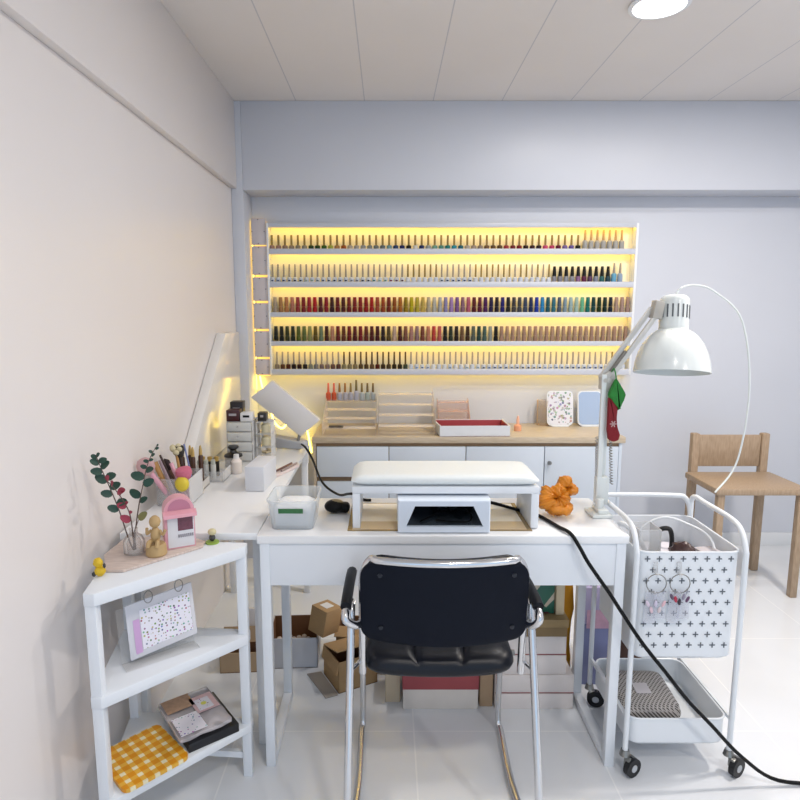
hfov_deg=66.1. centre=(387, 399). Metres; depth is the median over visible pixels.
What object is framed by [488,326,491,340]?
bottle
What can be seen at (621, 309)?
bottle
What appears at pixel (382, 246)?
bottle
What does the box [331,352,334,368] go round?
bottle
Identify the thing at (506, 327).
bottle
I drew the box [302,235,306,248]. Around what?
bottle
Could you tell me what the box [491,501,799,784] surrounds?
extension cord
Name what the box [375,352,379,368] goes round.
bottle
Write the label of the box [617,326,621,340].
bottle
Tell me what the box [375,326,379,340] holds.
bottle
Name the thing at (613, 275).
bottle
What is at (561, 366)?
bottle
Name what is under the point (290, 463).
brush
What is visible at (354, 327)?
bottle
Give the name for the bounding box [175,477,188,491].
sponge
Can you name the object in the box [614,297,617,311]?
bottle
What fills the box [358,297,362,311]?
bottle
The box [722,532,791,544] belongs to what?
baseboard
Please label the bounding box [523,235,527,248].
bottle
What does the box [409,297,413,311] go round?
bottle
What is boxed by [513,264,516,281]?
bottle
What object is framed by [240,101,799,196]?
beam
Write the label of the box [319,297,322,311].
bottle
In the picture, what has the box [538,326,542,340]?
bottle
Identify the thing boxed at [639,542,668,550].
folded towel
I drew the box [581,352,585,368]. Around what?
bottle
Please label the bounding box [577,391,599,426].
tray
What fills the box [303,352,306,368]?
bottle
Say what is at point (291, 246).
bottle
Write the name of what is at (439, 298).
bottle
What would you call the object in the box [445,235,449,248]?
bottle
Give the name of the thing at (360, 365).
bottle
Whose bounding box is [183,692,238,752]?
tray
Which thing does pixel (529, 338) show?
bottle
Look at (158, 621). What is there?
desk calendar
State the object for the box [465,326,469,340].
bottle
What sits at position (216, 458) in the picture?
jar
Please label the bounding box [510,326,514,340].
bottle
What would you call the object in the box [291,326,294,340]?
bottle
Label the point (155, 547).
figurine
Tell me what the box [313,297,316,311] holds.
bottle
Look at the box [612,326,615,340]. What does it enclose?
bottle
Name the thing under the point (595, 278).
bottle
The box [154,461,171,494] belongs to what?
makeup brush
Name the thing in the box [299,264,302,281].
bottle
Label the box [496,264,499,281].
bottle
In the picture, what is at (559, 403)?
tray
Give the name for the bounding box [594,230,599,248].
bottle
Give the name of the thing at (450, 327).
bottle
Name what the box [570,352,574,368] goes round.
bottle
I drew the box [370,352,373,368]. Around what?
bottle
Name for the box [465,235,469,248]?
bottle
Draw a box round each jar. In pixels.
[207,456,211,475]
[214,456,219,475]
[224,445,242,467]
[261,423,270,432]
[261,435,270,445]
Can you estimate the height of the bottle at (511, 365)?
0.102 m
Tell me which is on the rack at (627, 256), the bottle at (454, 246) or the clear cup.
the bottle at (454, 246)
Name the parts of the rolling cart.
frame, rail, frame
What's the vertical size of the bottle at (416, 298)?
0.088 m
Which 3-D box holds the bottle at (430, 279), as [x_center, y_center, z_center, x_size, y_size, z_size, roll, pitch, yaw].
[0.246,-0.732,3.553,0.027,0.102,0.027,0,8,0]
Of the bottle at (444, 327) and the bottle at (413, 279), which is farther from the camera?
the bottle at (444, 327)
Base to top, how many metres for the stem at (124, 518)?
0.235 m
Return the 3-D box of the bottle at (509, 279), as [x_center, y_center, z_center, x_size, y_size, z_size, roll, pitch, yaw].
[0.702,-0.732,3.553,0.027,0.102,0.027,0,8,0]
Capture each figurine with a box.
[145,515,166,557]
[205,528,218,544]
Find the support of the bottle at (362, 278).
on the rack at (627, 256)
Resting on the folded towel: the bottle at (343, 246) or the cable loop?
the cable loop
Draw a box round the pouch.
[605,671,680,717]
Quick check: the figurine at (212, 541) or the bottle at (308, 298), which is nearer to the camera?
the figurine at (212, 541)
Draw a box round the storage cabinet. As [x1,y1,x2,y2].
[313,443,621,514]
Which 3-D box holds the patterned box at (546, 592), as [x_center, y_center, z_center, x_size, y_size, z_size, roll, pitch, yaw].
[0.553,0.723,2.264,0.106,0.110,0.050,0,8,0]
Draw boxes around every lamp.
[251,381,370,501]
[397,494,490,531]
[584,284,750,518]
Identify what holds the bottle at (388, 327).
on the rack at (627, 256)
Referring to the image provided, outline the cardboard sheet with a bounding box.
[307,672,337,697]
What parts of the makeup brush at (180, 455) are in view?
handle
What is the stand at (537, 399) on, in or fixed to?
on the countertop
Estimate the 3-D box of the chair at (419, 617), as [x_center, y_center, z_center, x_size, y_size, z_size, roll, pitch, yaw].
[0.144,0.785,1.835,0.543,0.815,0.563,0,8,0]
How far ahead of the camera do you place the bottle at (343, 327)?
3.60 m
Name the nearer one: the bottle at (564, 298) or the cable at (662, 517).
the cable at (662, 517)
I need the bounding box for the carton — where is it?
[245,455,276,490]
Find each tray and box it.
[183,692,238,752]
[196,464,231,481]
[276,464,298,476]
[436,419,509,436]
[595,658,724,742]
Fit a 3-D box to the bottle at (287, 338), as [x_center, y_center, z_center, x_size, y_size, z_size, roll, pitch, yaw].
[-0.590,-0.388,3.604,0.025,0.088,0.025,0,8,0]
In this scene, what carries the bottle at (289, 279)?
on the rack at (627, 256)
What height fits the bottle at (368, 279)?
0.102 m
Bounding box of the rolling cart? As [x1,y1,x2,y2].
[585,492,749,777]
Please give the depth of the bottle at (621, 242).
3.52 m
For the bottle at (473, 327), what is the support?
on the rack at (627, 256)
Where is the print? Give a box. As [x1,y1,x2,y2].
[586,610,608,628]
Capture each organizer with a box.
[226,416,257,461]
[256,418,275,455]
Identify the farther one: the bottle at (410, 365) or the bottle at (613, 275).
the bottle at (410, 365)
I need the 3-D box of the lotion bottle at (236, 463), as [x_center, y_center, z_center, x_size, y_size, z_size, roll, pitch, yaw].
[-0.632,0.265,2.565,0.044,0.081,0.043,0,8,0]
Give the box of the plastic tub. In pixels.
[267,486,321,529]
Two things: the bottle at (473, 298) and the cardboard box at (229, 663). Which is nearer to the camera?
the cardboard box at (229, 663)
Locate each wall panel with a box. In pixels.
[251,218,265,244]
[252,246,266,274]
[253,277,267,300]
[253,303,268,328]
[254,331,269,356]
[255,359,269,374]
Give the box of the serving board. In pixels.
[104,537,204,571]
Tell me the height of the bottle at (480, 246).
0.080 m
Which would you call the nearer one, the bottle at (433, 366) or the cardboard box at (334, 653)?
the cardboard box at (334, 653)
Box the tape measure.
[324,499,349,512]
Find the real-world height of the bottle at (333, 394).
0.101 m
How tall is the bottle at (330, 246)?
0.080 m
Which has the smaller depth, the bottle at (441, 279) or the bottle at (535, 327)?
the bottle at (441, 279)
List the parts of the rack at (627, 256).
led panel, panel, panel, panel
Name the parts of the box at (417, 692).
lid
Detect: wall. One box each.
[0,10,243,799]
[251,197,799,531]
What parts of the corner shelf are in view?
leg, leg, leg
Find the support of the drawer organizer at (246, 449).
on the side table at (235, 513)
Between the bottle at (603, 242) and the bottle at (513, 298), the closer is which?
the bottle at (603, 242)
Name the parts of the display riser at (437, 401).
panel, panel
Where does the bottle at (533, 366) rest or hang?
on the rack at (627, 256)
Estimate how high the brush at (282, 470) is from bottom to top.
0.009 m
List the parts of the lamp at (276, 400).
power cord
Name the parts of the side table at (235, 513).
leg, leg, leg, leg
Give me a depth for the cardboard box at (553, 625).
2.21 m
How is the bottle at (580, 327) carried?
on the rack at (627, 256)
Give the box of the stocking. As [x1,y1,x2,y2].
[606,368,625,441]
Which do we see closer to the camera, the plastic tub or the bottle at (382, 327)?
the plastic tub
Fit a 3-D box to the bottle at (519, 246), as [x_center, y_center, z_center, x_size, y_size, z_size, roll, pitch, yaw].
[0.754,-0.905,3.528,0.030,0.080,0.030,0,8,0]
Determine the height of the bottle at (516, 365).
0.102 m
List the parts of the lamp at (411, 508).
reflector plate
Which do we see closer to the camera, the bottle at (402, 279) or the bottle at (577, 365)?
the bottle at (402, 279)
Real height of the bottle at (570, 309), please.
0.088 m
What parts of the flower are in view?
handle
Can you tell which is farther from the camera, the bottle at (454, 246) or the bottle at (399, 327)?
the bottle at (399, 327)
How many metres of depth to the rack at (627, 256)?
3.58 m
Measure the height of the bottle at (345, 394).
0.101 m
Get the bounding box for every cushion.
[351,461,538,484]
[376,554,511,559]
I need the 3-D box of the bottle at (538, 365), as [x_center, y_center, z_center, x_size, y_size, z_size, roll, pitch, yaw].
[0.892,-0.234,3.626,0.027,0.102,0.028,0,8,0]
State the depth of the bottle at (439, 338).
3.60 m
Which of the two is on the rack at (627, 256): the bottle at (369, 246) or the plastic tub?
the bottle at (369, 246)
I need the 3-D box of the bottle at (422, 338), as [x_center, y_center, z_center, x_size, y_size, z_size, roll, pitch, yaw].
[0.202,-0.388,3.604,0.025,0.088,0.025,0,8,0]
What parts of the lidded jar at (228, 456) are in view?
lid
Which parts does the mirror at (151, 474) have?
handle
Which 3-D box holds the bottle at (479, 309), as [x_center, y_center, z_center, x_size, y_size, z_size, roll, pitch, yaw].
[0.534,-0.554,3.579,0.025,0.088,0.025,0,8,0]
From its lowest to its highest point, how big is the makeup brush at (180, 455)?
0.190 m
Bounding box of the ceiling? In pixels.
[160,0,799,100]
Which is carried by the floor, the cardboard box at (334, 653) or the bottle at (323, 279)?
the cardboard box at (334, 653)
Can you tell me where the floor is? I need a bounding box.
[131,545,799,799]
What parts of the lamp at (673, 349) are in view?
arm, arm, lamp shade, cord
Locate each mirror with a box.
[136,457,170,496]
[184,332,241,465]
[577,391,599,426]
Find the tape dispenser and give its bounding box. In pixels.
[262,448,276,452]
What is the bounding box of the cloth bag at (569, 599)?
[564,585,573,666]
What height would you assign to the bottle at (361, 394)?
0.101 m
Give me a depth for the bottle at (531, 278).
3.55 m
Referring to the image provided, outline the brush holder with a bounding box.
[156,469,202,505]
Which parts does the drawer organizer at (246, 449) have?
drawer, drawer, drawer, drawer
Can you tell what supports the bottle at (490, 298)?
on the rack at (627, 256)
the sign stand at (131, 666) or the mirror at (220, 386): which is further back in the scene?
the mirror at (220, 386)
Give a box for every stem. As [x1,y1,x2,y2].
[90,452,132,548]
[104,475,134,549]
[129,444,158,549]
[134,511,146,540]
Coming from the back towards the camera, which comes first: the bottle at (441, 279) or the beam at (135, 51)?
the bottle at (441, 279)
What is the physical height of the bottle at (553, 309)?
0.088 m
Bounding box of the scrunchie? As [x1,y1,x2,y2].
[539,475,578,515]
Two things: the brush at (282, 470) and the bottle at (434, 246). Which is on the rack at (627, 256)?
the bottle at (434, 246)
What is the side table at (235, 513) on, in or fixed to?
on the floor
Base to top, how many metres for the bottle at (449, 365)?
0.102 m
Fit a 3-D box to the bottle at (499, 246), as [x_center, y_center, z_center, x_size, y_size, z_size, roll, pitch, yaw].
[0.642,-0.905,3.528,0.030,0.080,0.030,0,8,0]
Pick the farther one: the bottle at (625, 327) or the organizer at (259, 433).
the bottle at (625, 327)
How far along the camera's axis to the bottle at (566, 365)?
3.62 m
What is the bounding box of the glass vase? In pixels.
[123,527,145,555]
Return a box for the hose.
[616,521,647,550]
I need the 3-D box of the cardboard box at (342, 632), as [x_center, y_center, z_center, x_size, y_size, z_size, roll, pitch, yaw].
[-0.152,1.015,2.622,0.130,0.132,0.145,1,8,6]
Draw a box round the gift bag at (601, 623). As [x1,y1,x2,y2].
[582,585,608,683]
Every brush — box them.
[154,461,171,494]
[158,460,175,493]
[159,455,178,492]
[164,459,181,493]
[169,462,186,495]
[175,445,184,466]
[176,466,191,497]
[183,444,191,476]
[276,462,292,471]
[280,462,297,471]
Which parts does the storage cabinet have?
panel, drawer, drawer, drawer, drawer, door, door, panel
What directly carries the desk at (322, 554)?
on the floor
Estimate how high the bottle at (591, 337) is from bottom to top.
0.088 m
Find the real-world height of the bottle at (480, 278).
0.102 m
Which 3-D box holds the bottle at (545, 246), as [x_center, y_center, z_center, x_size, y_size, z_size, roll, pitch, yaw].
[0.903,-0.905,3.528,0.030,0.080,0.030,0,8,0]
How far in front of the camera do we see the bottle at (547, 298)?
3.57 m
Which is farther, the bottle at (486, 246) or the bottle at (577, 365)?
the bottle at (577, 365)
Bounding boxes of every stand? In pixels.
[122,637,199,672]
[536,399,548,425]
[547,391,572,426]
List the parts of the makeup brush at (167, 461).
handle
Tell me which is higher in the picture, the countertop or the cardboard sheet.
the countertop
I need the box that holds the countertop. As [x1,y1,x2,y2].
[312,423,625,442]
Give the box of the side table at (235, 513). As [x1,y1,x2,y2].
[120,445,309,743]
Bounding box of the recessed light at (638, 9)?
[628,0,691,19]
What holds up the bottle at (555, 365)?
on the rack at (627, 256)
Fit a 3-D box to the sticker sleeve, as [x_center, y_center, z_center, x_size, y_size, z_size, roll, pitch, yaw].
[-0.596,0.962,1.893,0.158,0.021,0.205,-6,10,-37]
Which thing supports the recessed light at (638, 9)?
in the ceiling
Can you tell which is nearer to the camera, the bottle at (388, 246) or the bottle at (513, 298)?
the bottle at (388, 246)
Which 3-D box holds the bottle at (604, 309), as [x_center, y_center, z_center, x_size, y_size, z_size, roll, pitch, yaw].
[1.262,-0.554,3.579,0.025,0.088,0.025,0,8,0]
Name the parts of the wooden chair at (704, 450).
leg, leg, backrest, seat, leg, leg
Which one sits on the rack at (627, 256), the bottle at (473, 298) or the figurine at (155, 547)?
the bottle at (473, 298)
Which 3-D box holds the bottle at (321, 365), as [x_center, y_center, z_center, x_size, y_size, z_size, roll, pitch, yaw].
[-0.391,-0.234,3.626,0.027,0.102,0.027,0,8,0]
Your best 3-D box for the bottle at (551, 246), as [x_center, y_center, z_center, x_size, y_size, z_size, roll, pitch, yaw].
[0.941,-0.905,3.528,0.030,0.080,0.030,0,8,0]
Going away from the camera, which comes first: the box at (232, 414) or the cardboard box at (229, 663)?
the cardboard box at (229, 663)
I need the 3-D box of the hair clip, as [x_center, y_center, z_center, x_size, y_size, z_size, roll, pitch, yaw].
[0.956,0.490,1.991,0.072,0.069,0.081,0,8,0]
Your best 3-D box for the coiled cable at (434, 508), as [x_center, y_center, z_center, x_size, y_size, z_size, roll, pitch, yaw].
[0.182,0.341,1.963,0.167,0.058,0.144,0,8,0]
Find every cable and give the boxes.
[420,506,472,522]
[640,516,715,548]
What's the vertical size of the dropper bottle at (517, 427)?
0.086 m
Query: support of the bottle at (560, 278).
on the rack at (627, 256)
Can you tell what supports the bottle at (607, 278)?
on the rack at (627, 256)
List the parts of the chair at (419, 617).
arm frame, leg frame, seat, frame, leg frame, arm frame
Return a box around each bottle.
[188,445,190,477]
[190,447,195,475]
[198,445,203,481]
[231,454,241,473]
[270,235,274,248]
[270,264,274,281]
[273,297,276,311]
[274,326,277,340]
[275,352,279,368]
[276,235,280,248]
[276,264,280,281]
[279,297,282,311]
[280,326,283,340]
[281,352,284,368]
[282,235,287,248]
[282,264,285,281]
[284,297,288,311]
[285,326,289,340]
[286,352,290,368]
[287,264,291,281]
[289,235,293,248]
[290,297,293,311]
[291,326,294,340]
[292,352,295,368]
[293,264,297,281]
[295,235,300,248]
[296,297,299,311]
[297,326,300,340]
[297,352,301,368]
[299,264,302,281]
[301,297,305,311]
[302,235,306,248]
[302,326,305,340]
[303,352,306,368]
[304,264,308,281]
[307,297,310,311]
[308,235,313,248]
[308,326,311,340]
[308,352,312,368]
[310,264,313,281]
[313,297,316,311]
[313,326,317,340]
[314,352,318,368]
[315,235,319,248]
[315,264,319,281]
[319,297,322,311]
[319,326,322,340]
[320,352,323,368]
[321,235,326,248]
[321,264,325,281]
[324,297,328,311]
[325,326,328,340]
[325,352,329,368]
[326,383,330,399]
[327,264,330,281]
[328,235,332,248]
[330,297,333,311]
[330,326,334,340]
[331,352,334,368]
[331,383,336,399]
[332,264,336,281]
[334,235,339,248]
[336,297,339,311]
[336,326,339,340]
[336,352,340,368]
[337,383,341,399]
[338,264,342,281]
[341,235,345,248]
[341,297,345,311]
[342,326,345,340]
[342,352,345,368]
[343,383,347,399]
[344,264,347,281]
[347,235,352,248]
[347,297,350,311]
[347,326,350,340]
[347,352,351,368]
[348,383,352,399]
[349,264,353,281]
[353,297,356,311]
[353,326,356,340]
[353,352,357,368]
[354,235,358,248]
[354,380,358,399]
[355,264,359,281]
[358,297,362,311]
[358,326,362,340]
[359,352,362,368]
[359,383,363,399]
[360,235,365,248]
[361,264,364,281]
[364,297,367,311]
[364,326,367,340]
[364,352,368,368]
[365,383,369,399]
[366,264,370,281]
[367,235,371,248]
[370,297,373,311]
[370,326,373,340]
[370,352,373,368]
[370,383,375,399]
[372,264,375,281]
[373,235,378,248]
[375,297,379,311]
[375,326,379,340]
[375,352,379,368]
[377,264,381,281]
[380,235,384,248]
[381,297,384,311]
[381,326,384,340]
[381,352,384,368]
[383,264,387,281]
[386,235,391,248]
[386,352,390,368]
[387,297,390,311]
[387,326,390,340]
[389,264,392,281]
[392,297,396,311]
[392,326,395,340]
[392,352,396,368]
[393,235,397,248]
[394,264,398,281]
[398,297,401,311]
[398,326,401,340]
[398,352,401,368]
[399,235,404,248]
[400,264,404,281]
[403,326,407,340]
[403,352,407,368]
[404,297,407,311]
[406,235,410,248]
[406,264,409,281]
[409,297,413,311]
[409,326,412,340]
[409,352,412,368]
[411,264,415,281]
[413,235,417,248]
[414,352,418,368]
[415,297,418,311]
[415,326,418,340]
[417,264,420,281]
[419,235,423,248]
[420,326,424,340]
[420,352,423,368]
[421,297,424,311]
[422,264,426,281]
[425,352,429,368]
[426,235,430,248]
[426,297,430,311]
[426,326,429,340]
[428,264,432,281]
[431,352,435,368]
[432,235,436,248]
[432,297,435,311]
[432,326,435,340]
[434,264,437,281]
[437,326,441,340]
[437,352,440,368]
[438,297,441,311]
[439,235,443,248]
[439,264,443,281]
[442,352,446,368]
[443,297,447,311]
[443,326,446,340]
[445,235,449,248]
[445,264,449,281]
[448,326,452,340]
[448,352,451,368]
[449,297,452,311]
[451,264,454,281]
[452,235,456,248]
[453,352,457,368]
[454,326,457,340]
[455,297,458,311]
[456,264,460,281]
[458,235,462,248]
[459,352,462,368]
[460,297,464,311]
[460,326,463,340]
[462,264,466,281]
[464,352,468,368]
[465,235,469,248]
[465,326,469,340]
[466,297,469,311]
[468,264,471,281]
[470,352,474,368]
[471,235,475,248]
[471,326,474,340]
[472,297,475,311]
[473,264,477,281]
[476,352,479,368]
[477,297,481,311]
[477,326,480,340]
[478,235,482,248]
[479,264,482,281]
[481,352,485,368]
[482,326,486,340]
[483,297,486,311]
[484,235,488,248]
[484,264,488,281]
[487,352,490,368]
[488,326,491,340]
[489,297,492,311]
[490,264,494,281]
[491,235,495,248]
[492,352,496,368]
[493,326,497,340]
[494,297,498,311]
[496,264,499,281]
[497,235,501,248]
[498,352,501,368]
[499,326,502,340]
[500,297,504,311]
[501,264,505,281]
[503,352,507,368]
[504,235,508,248]
[505,326,508,340]
[506,297,509,311]
[507,264,511,281]
[509,352,513,368]
[510,235,514,248]
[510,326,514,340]
[511,297,515,311]
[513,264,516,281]
[514,416,520,430]
[515,352,518,368]
[516,326,519,340]
[517,235,521,248]
[517,297,521,311]
[518,264,522,281]
[520,352,524,368]
[522,326,525,340]
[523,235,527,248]
[523,297,526,311]
[524,264,528,281]
[526,352,529,368]
[527,326,531,340]
[529,264,533,281]
[529,297,532,311]
[530,235,534,248]
[531,352,535,368]
[533,326,536,340]
[534,297,538,311]
[535,264,539,281]
[536,235,540,248]
[537,352,540,368]
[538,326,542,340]
[540,297,543,311]
[541,264,544,281]
[542,352,546,368]
[543,235,547,248]
[544,326,548,340]
[546,264,550,281]
[546,297,549,311]
[548,352,552,368]
[549,235,553,248]
[550,326,553,340]
[551,297,555,311]
[552,266,556,281]
[554,352,557,368]
[555,326,559,340]
[556,235,560,248]
[557,266,562,281]
[557,297,560,311]
[559,352,563,368]
[561,326,564,340]
[562,235,566,248]
[563,266,568,281]
[563,297,566,311]
[565,352,568,368]
[567,326,570,340]
[568,297,572,311]
[569,235,573,248]
[569,266,574,281]
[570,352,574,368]
[572,326,576,340]
[574,297,577,311]
[575,235,580,248]
[575,266,580,281]
[576,352,579,368]
[578,326,581,340]
[580,297,583,311]
[581,266,586,281]
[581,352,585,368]
[582,230,587,248]
[583,326,587,340]
[585,297,589,311]
[587,266,591,281]
[587,352,591,368]
[588,230,593,248]
[589,326,593,340]
[591,297,595,311]
[592,352,596,368]
[593,266,597,281]
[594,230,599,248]
[595,326,598,340]
[597,297,600,311]
[598,352,602,368]
[599,266,603,281]
[600,230,605,248]
[600,326,604,340]
[602,297,606,311]
[605,266,609,281]
[606,230,611,248]
[606,326,610,340]
[608,297,612,311]
[611,263,616,281]
[612,230,617,248]
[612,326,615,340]
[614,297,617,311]
[617,263,622,281]
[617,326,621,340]
[619,230,623,248]
[619,297,623,311]
[623,326,627,340]
[625,297,629,311]
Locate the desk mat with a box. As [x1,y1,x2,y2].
[347,503,531,530]
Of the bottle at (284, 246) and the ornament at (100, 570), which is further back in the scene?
the bottle at (284, 246)
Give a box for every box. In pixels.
[219,626,256,673]
[226,408,241,420]
[230,400,244,411]
[240,411,254,420]
[257,411,267,420]
[273,614,320,668]
[308,599,341,637]
[322,634,376,693]
[334,615,358,639]
[385,674,399,701]
[402,676,478,708]
[478,675,492,705]
[493,661,573,692]
[493,687,572,708]
[502,655,565,673]
[508,637,566,654]
[526,612,568,636]
[535,585,554,612]
[554,585,564,614]
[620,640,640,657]
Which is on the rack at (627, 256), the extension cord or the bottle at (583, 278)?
the bottle at (583, 278)
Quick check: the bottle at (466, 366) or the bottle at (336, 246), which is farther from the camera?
the bottle at (466, 366)
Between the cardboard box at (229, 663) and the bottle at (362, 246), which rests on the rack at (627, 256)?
the bottle at (362, 246)
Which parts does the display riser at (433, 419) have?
panel, panel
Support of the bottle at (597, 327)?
on the rack at (627, 256)
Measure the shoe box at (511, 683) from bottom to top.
0.072 m
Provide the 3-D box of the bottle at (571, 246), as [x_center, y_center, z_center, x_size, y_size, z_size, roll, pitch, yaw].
[1.053,-0.905,3.528,0.030,0.080,0.030,0,8,0]
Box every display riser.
[322,398,376,434]
[378,389,435,434]
[436,398,469,418]
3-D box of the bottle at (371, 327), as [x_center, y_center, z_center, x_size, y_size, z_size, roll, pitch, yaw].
[-0.095,-0.388,3.604,0.025,0.088,0.025,0,8,0]
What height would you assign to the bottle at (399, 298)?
0.088 m
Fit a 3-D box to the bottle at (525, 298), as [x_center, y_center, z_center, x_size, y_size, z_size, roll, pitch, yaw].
[0.799,-0.554,3.579,0.025,0.088,0.025,0,8,0]
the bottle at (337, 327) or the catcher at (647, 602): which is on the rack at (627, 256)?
the bottle at (337, 327)
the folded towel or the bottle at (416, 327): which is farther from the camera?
the bottle at (416, 327)
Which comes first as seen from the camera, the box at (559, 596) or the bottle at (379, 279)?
the box at (559, 596)
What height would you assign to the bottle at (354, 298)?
0.088 m
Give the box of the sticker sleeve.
[158,687,231,742]
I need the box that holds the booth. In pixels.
[162,493,196,549]
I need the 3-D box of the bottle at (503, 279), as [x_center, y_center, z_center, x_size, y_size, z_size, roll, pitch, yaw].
[0.669,-0.732,3.553,0.027,0.102,0.027,0,8,0]
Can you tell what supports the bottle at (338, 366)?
on the rack at (627, 256)
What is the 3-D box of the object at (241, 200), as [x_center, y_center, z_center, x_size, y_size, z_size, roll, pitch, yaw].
[-0.818,-0.343,3.553,0.065,2.550,0.210,0,8,0]
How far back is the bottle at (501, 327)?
3.59 m
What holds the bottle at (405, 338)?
on the rack at (627, 256)
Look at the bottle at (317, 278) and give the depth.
3.55 m
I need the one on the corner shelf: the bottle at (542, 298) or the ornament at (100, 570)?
the ornament at (100, 570)
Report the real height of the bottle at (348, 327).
0.088 m
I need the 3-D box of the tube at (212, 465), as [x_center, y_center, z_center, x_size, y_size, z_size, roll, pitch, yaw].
[-0.699,0.278,2.461,0.022,0.078,0.022,0,8,0]
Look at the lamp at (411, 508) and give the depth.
1.87 m
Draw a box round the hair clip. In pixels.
[668,541,694,550]
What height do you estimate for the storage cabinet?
0.738 m
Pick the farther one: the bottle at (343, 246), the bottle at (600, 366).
the bottle at (600, 366)
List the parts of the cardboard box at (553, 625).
lid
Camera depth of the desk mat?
1.99 m
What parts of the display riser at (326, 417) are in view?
panel, panel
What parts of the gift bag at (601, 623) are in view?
panel, panel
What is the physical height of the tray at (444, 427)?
0.060 m
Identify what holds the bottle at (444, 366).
on the rack at (627, 256)
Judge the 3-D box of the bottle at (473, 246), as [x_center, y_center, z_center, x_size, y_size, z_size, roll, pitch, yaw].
[0.492,-0.905,3.528,0.030,0.080,0.030,0,8,0]
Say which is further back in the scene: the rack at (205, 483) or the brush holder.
the rack at (205, 483)
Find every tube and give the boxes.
[203,459,208,475]
[210,459,215,479]
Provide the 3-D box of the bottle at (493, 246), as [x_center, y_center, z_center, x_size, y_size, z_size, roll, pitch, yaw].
[0.604,-0.905,3.528,0.030,0.080,0.030,0,8,0]
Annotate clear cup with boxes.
[630,522,661,550]
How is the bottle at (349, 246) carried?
on the rack at (627, 256)
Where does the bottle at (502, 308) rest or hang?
on the rack at (627, 256)
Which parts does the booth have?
railing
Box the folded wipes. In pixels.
[274,496,314,525]
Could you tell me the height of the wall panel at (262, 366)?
0.094 m
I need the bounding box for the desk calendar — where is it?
[124,579,196,660]
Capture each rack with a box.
[188,476,209,490]
[252,223,638,452]
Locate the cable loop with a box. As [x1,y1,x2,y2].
[659,526,673,546]
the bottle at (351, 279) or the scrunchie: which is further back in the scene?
the bottle at (351, 279)
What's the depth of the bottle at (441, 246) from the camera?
3.52 m
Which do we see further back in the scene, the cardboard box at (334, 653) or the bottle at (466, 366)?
the bottle at (466, 366)
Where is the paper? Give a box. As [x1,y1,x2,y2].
[277,634,310,638]
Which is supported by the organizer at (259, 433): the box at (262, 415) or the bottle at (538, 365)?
the box at (262, 415)
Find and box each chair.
[340,554,543,799]
[684,432,799,597]
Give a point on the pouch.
(651, 697)
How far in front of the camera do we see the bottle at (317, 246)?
3.52 m
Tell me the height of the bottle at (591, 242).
0.109 m
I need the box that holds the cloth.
[111,725,187,792]
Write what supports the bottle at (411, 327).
on the rack at (627, 256)
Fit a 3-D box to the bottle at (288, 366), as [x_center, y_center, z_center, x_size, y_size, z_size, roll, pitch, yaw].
[-0.588,-0.234,3.626,0.027,0.102,0.027,0,8,0]
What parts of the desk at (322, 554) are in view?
leg, floor rail, leg, panel, leg, floor rail, leg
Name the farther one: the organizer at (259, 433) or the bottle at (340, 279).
the bottle at (340, 279)
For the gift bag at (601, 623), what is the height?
0.468 m
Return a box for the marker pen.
[329,425,343,427]
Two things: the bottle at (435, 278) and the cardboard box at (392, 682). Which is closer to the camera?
the cardboard box at (392, 682)
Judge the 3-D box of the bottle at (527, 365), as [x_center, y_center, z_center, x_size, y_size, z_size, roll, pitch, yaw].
[0.827,-0.234,3.626,0.027,0.102,0.028,0,8,0]
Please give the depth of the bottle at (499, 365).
3.62 m
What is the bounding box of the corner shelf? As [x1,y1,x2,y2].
[83,542,253,799]
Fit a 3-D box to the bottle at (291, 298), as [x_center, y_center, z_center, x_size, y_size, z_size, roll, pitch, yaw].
[-0.558,-0.554,3.579,0.025,0.088,0.025,0,8,0]
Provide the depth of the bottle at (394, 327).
3.60 m
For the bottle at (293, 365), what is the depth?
3.62 m
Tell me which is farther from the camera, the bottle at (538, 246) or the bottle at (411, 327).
the bottle at (411, 327)
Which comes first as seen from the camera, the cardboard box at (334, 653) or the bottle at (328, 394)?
the cardboard box at (334, 653)
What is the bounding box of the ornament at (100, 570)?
[92,557,105,576]
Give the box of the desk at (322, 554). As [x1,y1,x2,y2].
[257,498,629,765]
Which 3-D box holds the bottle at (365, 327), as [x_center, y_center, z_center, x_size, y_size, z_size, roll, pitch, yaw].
[-0.128,-0.388,3.604,0.025,0.088,0.025,0,8,0]
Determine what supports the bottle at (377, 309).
on the rack at (627, 256)
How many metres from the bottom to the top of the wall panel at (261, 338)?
0.152 m
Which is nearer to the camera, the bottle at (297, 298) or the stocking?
the stocking
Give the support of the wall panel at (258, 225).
attached to the wall at (746, 250)
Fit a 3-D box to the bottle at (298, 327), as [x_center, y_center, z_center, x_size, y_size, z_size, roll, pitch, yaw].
[-0.524,-0.388,3.604,0.025,0.088,0.025,0,8,0]
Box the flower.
[169,443,181,467]
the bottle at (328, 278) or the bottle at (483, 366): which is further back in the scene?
the bottle at (483, 366)

